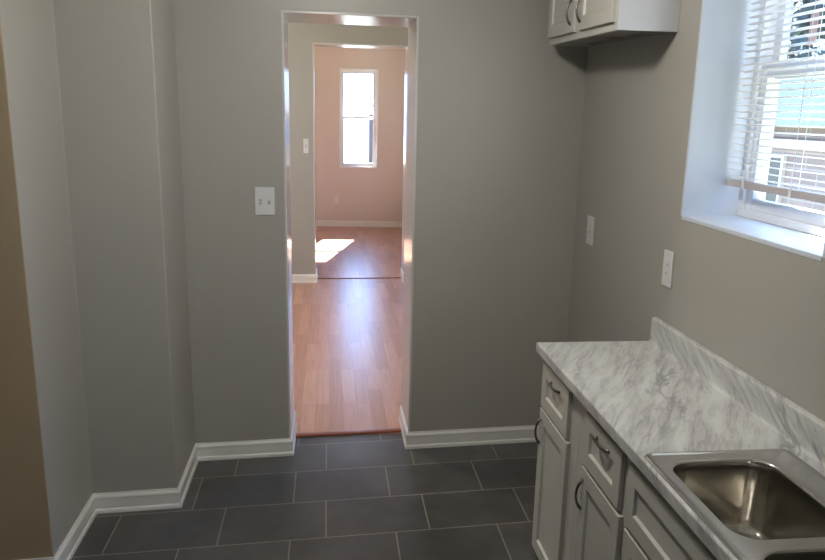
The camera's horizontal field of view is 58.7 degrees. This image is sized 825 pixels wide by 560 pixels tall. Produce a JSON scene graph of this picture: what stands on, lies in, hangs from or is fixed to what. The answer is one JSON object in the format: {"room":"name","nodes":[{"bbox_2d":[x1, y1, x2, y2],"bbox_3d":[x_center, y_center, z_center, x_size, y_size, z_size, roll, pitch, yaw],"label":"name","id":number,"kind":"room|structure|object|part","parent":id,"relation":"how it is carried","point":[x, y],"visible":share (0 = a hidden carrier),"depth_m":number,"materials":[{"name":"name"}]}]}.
{"room":"kitchen","nodes":[
{"label":"kitchen","id":0,"kind":"room"},
{"bbox_2d":[0,0,194,559],"bbox_3d":[-2.186,-0.299,2.858,2.365,2.800,0.956,-1,13,-10],"label":"wall","id":1,"kind":"structure","parent":0,"point":[96,392],"depth_m":2.96,"materials":[{"name":"beige paint"}]},
{"bbox_2d":[20,410,296,559],"bbox_3d":[-1.753,1.054,3.051,3.194,0.094,0.837,-8,15,-34],"label":"baseboard","id":2,"kind":"structure","parent":1,"relation":"attached to","point":[170,498],"depth_m":3.35,"materials":[{"name":"white paint"}]},
{"bbox_2d":[71,226,538,559],"bbox_3d":[-1.389,0.693,5.161,4.805,0.120,14.800,0,13,-7],"label":"floor","id":3,"kind":"structure","parent":0,"point":[359,496],"depth_m":3.65,"materials":[{"name":"stone"}]},
{"bbox_2d":[296,428,400,437],"bbox_3d":[-0.362,0.868,4.182,0.600,0.012,0.046,-1,13,-9],"label":"threshold strip","id":4,"kind":"object","parent":3,"relation":"on","point":[386,430],"visible":1,"depth_m":4.17,"materials":[{"name":"brown wood"}]},
{"bbox_2d":[318,277,400,278],"bbox_3d":[-0.585,-0.022,8.094,0.918,0.008,0.030,-1,13,-8],"label":"threshold strip","id":5,"kind":"object","parent":3,"relation":"on","point":[347,277],"visible":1,"depth_m":8.09,"materials":[{"name":"brown wood"}]},
{"bbox_2d":[532,362,581,559],"bbox_3d":[0.745,0.767,2.785,0.494,0.874,0.411,0,13,-7],"label":"base cabinet","id":6,"kind":"object","parent":3,"relation":"on","point":[559,421],"visible":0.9,"depth_m":2.73,"materials":[{"name":"grey paint"}]},
{"bbox_3d":[0.496,0.598,2.904,0.028,0.112,0.013,0,13,-7],"label":"handle","id":7,"kind":"part","parent":6,"relation":"part of","materials":[{"name":"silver metal"}]},
{"bbox_3d":[0.526,0.837,2.815,0.016,0.608,0.329,0,13,-7],"label":"door","id":8,"kind":"part","parent":6,"relation":"part of","materials":[{"name":"grey paint"}]},
{"bbox_3d":[0.522,0.397,2.706,0.028,0.012,0.113,0,13,-7],"label":"handle","id":9,"kind":"part","parent":6,"relation":"part of","materials":[{"name":"silver metal"}]},
{"bbox_3d":[0.534,0.443,2.731,0.016,0.178,0.314,0,13,-7],"label":"drawer","id":10,"kind":"part","parent":6,"relation":"part of","materials":[{"name":"grey paint"}]},
{"bbox_3d":[0.550,0.746,2.758,0.020,0.828,0.411,0,13,-7],"label":"frame","id":11,"kind":"part","parent":6,"relation":"part of","materials":[{"name":"grey paint"}]},
{"bbox_2d":[570,404,631,559],"bbox_3d":[0.791,0.860,2.381,0.494,0.874,0.422,0,13,-7],"label":"base cabinet","id":12,"kind":"object","parent":3,"relation":"on","point":[599,525],"visible":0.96,"depth_m":2.29,"materials":[{"name":"grey paint"}]},
{"bbox_3d":[0.551,0.710,2.430,0.028,0.112,0.013,0,13,-7],"label":"handle","id":13,"kind":"part","parent":12,"relation":"part of","materials":[{"name":"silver metal"}]},
{"bbox_3d":[0.580,0.946,2.345,0.016,0.605,0.320,0,13,-7],"label":"door","id":14,"kind":"part","parent":12,"relation":"part of","materials":[{"name":"grey paint"}]},
{"bbox_3d":[0.575,0.503,2.240,0.028,0.012,0.113,0,13,-7],"label":"handle","id":15,"kind":"part","parent":12,"relation":"part of","materials":[{"name":"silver metal"}]},
{"bbox_3d":[0.587,0.549,2.264,0.016,0.178,0.305,0,13,-7],"label":"drawer","id":16,"kind":"part","parent":12,"relation":"part of","materials":[{"name":"grey paint"}]},
{"bbox_2d":[621,462,717,559],"bbox_3d":[0.868,1.013,1.713,0.494,0.874,0.954,0,13,-7],"label":"base cabinet","id":17,"kind":"object","parent":3,"relation":"on","point":[654,530],"visible":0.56,"depth_m":1.91,"materials":[{"name":"grey paint"}]},
{"bbox_3d":[0.627,1.045,1.937,0.016,0.595,0.444,0,13,-7],"label":"door","id":18,"kind":"part","parent":17,"relation":"part of","materials":[{"name":"grey paint"}]},
{"bbox_2d":[536,317,824,559],"bbox_3d":[0.861,0.472,1.799,0.487,0.138,2.312,0,13,-7],"label":"countertop","id":19,"kind":"structure","parent":17,"relation":"on","point":[666,392],"depth_m":2.27,"materials":[{"name":"grey stone"}]},
{"bbox_2d":[644,449,824,559],"bbox_3d":[0.860,0.658,1.587,0.414,0.223,0.846,0,13,-7],"label":"sink","id":20,"kind":"object","parent":19,"relation":"in","point":[761,504],"visible":0.84,"depth_m":1.89,"materials":[{"name":"silver metal"}]},
{"bbox_3d":[0.811,0.611,1.766,0.286,0.205,0.364,0,13,-7],"label":"bowl","id":21,"kind":"part","parent":20,"relation":"part of","materials":[{"name":"metal"}]},
{"bbox_3d":[0.855,0.698,1.385,0.286,0.205,0.346,0,13,-7],"label":"bowl","id":22,"kind":"part","parent":20,"relation":"part of","materials":[{"name":"metal"}]},
{"bbox_2d":[288,22,407,273],"bbox_3d":[-1.730,-1.368,7.609,4.307,2.800,0.330,0,13,-7],"label":"wall","id":23,"kind":"structure","parent":0,"point":[301,36],"depth_m":7.42,"materials":[{"name":"beige paint"}]},
{"bbox_2d":[292,268,317,282],"bbox_3d":[-2.463,-0.041,7.811,2.882,0.094,0.346,0,13,-7],"label":"baseboard","id":24,"kind":"structure","parent":23,"relation":"attached to","point":[296,278],"depth_m":7.81,"materials":[{"name":"white paint"}]},
{"bbox_2d":[303,139,308,152],"bbox_3d":[-1.091,-1.373,7.511,0.052,0.145,0.017,0,13,-7],"label":"light switch","id":25,"kind":"object","parent":23,"relation":"attached to","point":[305,141],"visible":1,"depth_m":7.51,"materials":[{"name":"white plastic"}]},
{"bbox_2d":[312,43,407,273],"bbox_3d":[-0.557,-1.210,7.797,0.976,2.456,0.344,0,13,-7],"label":"trim","id":26,"kind":"structure","parent":23,"relation":"attached to","point":[342,45],"depth_m":7.66,"materials":[{"name":"white paint"}]},
{"bbox_2d":[400,268,403,281],"bbox_3d":[0.127,-0.061,8.137,0.506,0.094,0.347,0,13,-7],"label":"baseboard","id":27,"kind":"structure","parent":23,"relation":"attached to","point":[401,270],"depth_m":8.08,"materials":[{"name":"white paint"}]},
{"bbox_2d":[314,47,404,221],"bbox_3d":[-2.184,-2.271,11.543,4.339,2.800,0.299,1,13,-2],"label":"wall","id":28,"kind":"structure","parent":0,"point":[365,194],"depth_m":11.47,"materials":[{"name":"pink paint"}]},
{"bbox_2d":[335,195,338,203],"bbox_3d":[-1.204,-1.278,11.645,0.062,0.130,0.008,1,13,-2],"label":"wall outlet","id":29,"kind":"object","parent":28,"relation":"attached to","point":[336,196],"visible":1,"depth_m":11.64,"materials":[{"name":"white plastic"}]},
{"bbox_2d":[339,68,378,167],"bbox_3d":[-0.843,-2.517,11.456,0.617,1.509,0.174,1,13,-2],"label":"window","id":30,"kind":"structure","parent":28,"relation":"in","point":[375,72],"depth_m":11.43,"materials":[{"name":"white plastic"}]},
{"bbox_3d":[-0.841,-2.866,11.416,0.516,0.725,0.030,0,13,-7],"label":"sash","id":31,"kind":"part","parent":30,"relation":"part of","materials":[{"name":"white plastic"}]},
{"bbox_3d":[-0.851,-2.190,11.532,0.516,0.750,0.030,0,13,-7],"label":"sash","id":32,"kind":"part","parent":30,"relation":"part of","materials":[{"name":"white plastic"}]},
{"bbox_2d":[316,220,401,226],"bbox_3d":[-2.195,-0.916,11.690,4.315,0.094,0.016,1,13,-2],"label":"baseboard","id":33,"kind":"structure","parent":28,"relation":"attached to","point":[318,222],"depth_m":11.73,"materials":[{"name":"white paint"}]},
{"bbox_2d":[173,0,587,442],"bbox_3d":[-1.277,-0.467,3.681,4.332,2.800,0.394,-1,13,-10],"label":"wall","id":34,"kind":"structure","parent":0,"point":[500,107],"depth_m":3.71,"materials":[{"name":"beige paint"}]},
{"bbox_2d":[255,187,274,214],"bbox_3d":[-0.722,-0.385,3.584,0.094,0.136,0.016,-1,13,-10],"label":"light switch","id":35,"kind":"object","parent":34,"relation":"attached to","point":[264,196],"visible":1,"depth_m":3.59,"materials":[{"name":"white plastic"}]},
{"bbox_2d":[281,10,418,437],"bbox_3d":[-0.335,-0.213,3.905,0.655,2.245,0.433,0,13,-7],"label":"door frame","id":36,"kind":"structure","parent":34,"relation":"attached to","point":[293,16],"depth_m":3.78,"materials":[{"name":"white paint"}]},
{"bbox_2d":[398,405,538,448],"bbox_3d":[0.435,0.937,3.771,0.892,0.094,1.350,0,13,-7],"label":"baseboard","id":37,"kind":"structure","parent":34,"relation":"attached to","point":[513,434],"depth_m":4.06,"materials":[{"name":"white paint"}]},
{"bbox_2d":[567,0,824,421],"bbox_3d":[0.878,-0.742,5.093,0.303,2.800,14.800,0,13,-7],"label":"wall","id":38,"kind":"structure","parent":0,"point":[758,307],"depth_m":2.83,"materials":[{"name":"beige paint"}]},
{"bbox_2d":[586,215,594,245],"bbox_3d":[0.882,-0.248,3.662,0.017,0.142,0.085,0,13,-7],"label":"light switch","id":39,"kind":"object","parent":38,"relation":"attached to","point":[590,223],"visible":1,"depth_m":3.65,"materials":[{"name":"white plastic"}]},
{"bbox_2d":[547,0,680,46],"bbox_3d":[0.815,-1.335,3.062,0.276,0.627,0.855,0,14,-7],"label":"upper cabinet","id":40,"kind":"object","parent":38,"relation":"attached to","point":[595,23],"visible":1,"depth_m":2.89,"materials":[{"name":"grey paint"}]},
{"bbox_3d":[0.684,-1.397,3.274,0.016,0.579,0.380,0,14,-7],"label":"door","id":41,"kind":"part","parent":40,"relation":"part of","materials":[{"name":"grey paint"}]},
{"bbox_3d":[0.678,-1.161,3.177,0.028,0.112,0.013,0,14,-7],"label":"handle","id":42,"kind":"part","parent":40,"relation":"part of","materials":[{"name":"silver metal"}]},
{"bbox_3d":[0.692,-1.130,3.053,0.028,0.112,0.013,0,14,-7],"label":"handle","id":43,"kind":"part","parent":40,"relation":"part of","materials":[{"name":"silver metal"}]},
{"bbox_3d":[0.728,-1.334,3.052,0.020,0.627,0.831,0,14,-7],"label":"frame","id":44,"kind":"part","parent":40,"relation":"part of","materials":[{"name":"grey paint"}]},
{"bbox_3d":[0.733,-1.290,2.848,0.016,0.579,0.384,0,14,-7],"label":"door","id":45,"kind":"part","parent":40,"relation":"part of","materials":[{"name":"grey paint"}]},
{"bbox_3d":[0.834,-1.041,3.138,0.208,0.019,0.831,0,14,-7],"label":"panel","id":46,"kind":"part","parent":40,"relation":"part of","materials":[{"name":"white wood"}]},
{"bbox_2d":[661,249,674,288],"bbox_3d":[0.983,-0.043,2.826,0.008,0.139,0.078,0,13,-7],"label":"wall outlet","id":47,"kind":"object","parent":38,"relation":"attached to","point":[668,262],"visible":1,"depth_m":2.82,"materials":[{"name":"white plastic"}]},
{"bbox_2d":[664,258,669,279],"bbox_3d":[0.981,-0.043,2.826,0.002,0.081,0.037,0,13,-7],"label":"receptacle","id":48,"kind":"object","parent":47,"relation":"attached to","point":[666,260],"depth_m":2.82,"materials":[{"name":"white plastic"}]},
{"bbox_2d":[681,0,824,261],"bbox_3d":[1.204,-0.647,2.236,0.305,1.046,0.820,0,13,-7],"label":"window","id":49,"kind":"structure","parent":38,"relation":"in","point":[707,201],"depth_m":2.61,"materials":[{"name":"white plastic"}]},
{"bbox_3d":[1.149,-0.145,2.345,0.217,0.015,0.796,0,13,-7],"label":"sill","id":50,"kind":"part","parent":49,"relation":"part of","materials":[{"name":"white paint"}]},
{"bbox_2d":[726,0,824,203],"bbox_3d":[1.214,-0.700,2.221,0.040,0.906,0.772,0,13,-7],"label":"window blind","id":51,"kind":"object","parent":49,"relation":"attached to","point":[790,193],"visible":1,"depth_m":2.37,"materials":[{"name":"white plastic"}]},
{"bbox_3d":[1.184,-0.757,2.482,0.028,0.843,0.002,0,13,-7],"label":"ladder cord","id":52,"kind":"part","parent":51,"relation":"part of","materials":[{"name":"white fabric"}]},
{"bbox_3d":[1.206,-0.274,2.318,0.028,0.025,0.772,0,13,-7],"label":"rail","id":53,"kind":"part","parent":51,"relation":"part of","materials":[{"name":"white plastic"}]},
{"bbox_3d":[1.214,-0.697,2.221,0.028,0.843,0.002,0,13,-7],"label":"ladder cord","id":54,"kind":"part","parent":51,"relation":"part of","materials":[{"name":"white fabric"}]},
{"bbox_3d":[1.310,-0.650,2.248,0.090,1.018,0.796,0,13,-7],"label":"frame","id":55,"kind":"part","parent":49,"relation":"part of","materials":[{"name":"white plastic"}]},
{"bbox_3d":[1.288,-0.431,2.295,0.030,0.513,0.740,0,13,-7],"label":"sash","id":56,"kind":"part","parent":49,"relation":"part of","materials":[{"name":"white plastic"}]},
{"bbox_3d":[1.333,-0.875,2.199,0.030,0.501,0.740,0,13,-7],"label":"sash","id":57,"kind":"part","parent":49,"relation":"part of","materials":[{"name":"white plastic"}]},
{"bbox_2d":[808,12,819,44],"bbox_3d":[1.305,-0.822,2.385,0.001,0.108,0.041,0,13,-7],"label":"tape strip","id":58,"kind":"object","parent":49,"relation":"attached to","point":[814,30],"visible":0.36,"depth_m":2.38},
{"label":"outside","id":59,"kind":"structure","parent":0,"visible":0},
{"bbox_2d":[344,148,368,162],"bbox_3d":[6.005,-0.440,13.497,75.000,0.200,75.000,0,13,-7],"label":"ground","id":60,"kind":"structure","parent":59,"point":[351,155],"depth_m":40.74,"materials":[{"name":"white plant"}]},
{"bbox_2d":[350,74,372,107],"bbox_3d":[-2.574,-11.330,44.417,3.887,7.034,6.187,4,13,12],"label":"tree","id":61,"kind":"object","parent":60,"relation":"on","point":[350,74],"visible":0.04,"depth_m":43.75,"materials":[{"name":"grey plant"}]},
{"bbox_2d":[366,109,372,162],"bbox_3d":[1.215,-6.971,33.127,6.400,3.650,5.400,0,13,-7],"label":"house","id":62,"kind":"structure","parent":60,"relation":"on","point":[370,112],"depth_m":33.36,"materials":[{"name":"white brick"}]},
{"bbox_2d":[765,77,824,211],"bbox_3d":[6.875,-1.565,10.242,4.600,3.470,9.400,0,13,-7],"label":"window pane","id":63,"kind":"structure","parent":60,"relation":"on","point":[812,205],"depth_m":9.51,"materials":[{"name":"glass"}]},
{"bbox_3d":[4.878,-1.321,10.026,0.020,0.710,0.520,0,13,-7],"label":"pane","id":64,"kind":"part","parent":63,"relation":"part of","materials":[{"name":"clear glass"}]},
{"bbox_2d":[787,4,824,58],"bbox_3d":[8.417,-5.110,20.132,4.516,6.094,5.253,12,17,40],"label":"tree","id":65,"kind":"object","parent":60,"relation":"on","point":[793,41],"visible":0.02,"depth_m":19.72,"materials":[{"name":"grey plant"}]},
{"bbox_2d":[789,0,824,55],"bbox_3d":[15.473,-7.540,27.791,6.768,7.740,6.219,0,13,-7],"label":"tree","id":66,"kind":"object","parent":60,"relation":"on","point":[805,24],"visible":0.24,"depth_m":25.13,"materials":[{"name":"grey plant"}]}
]}

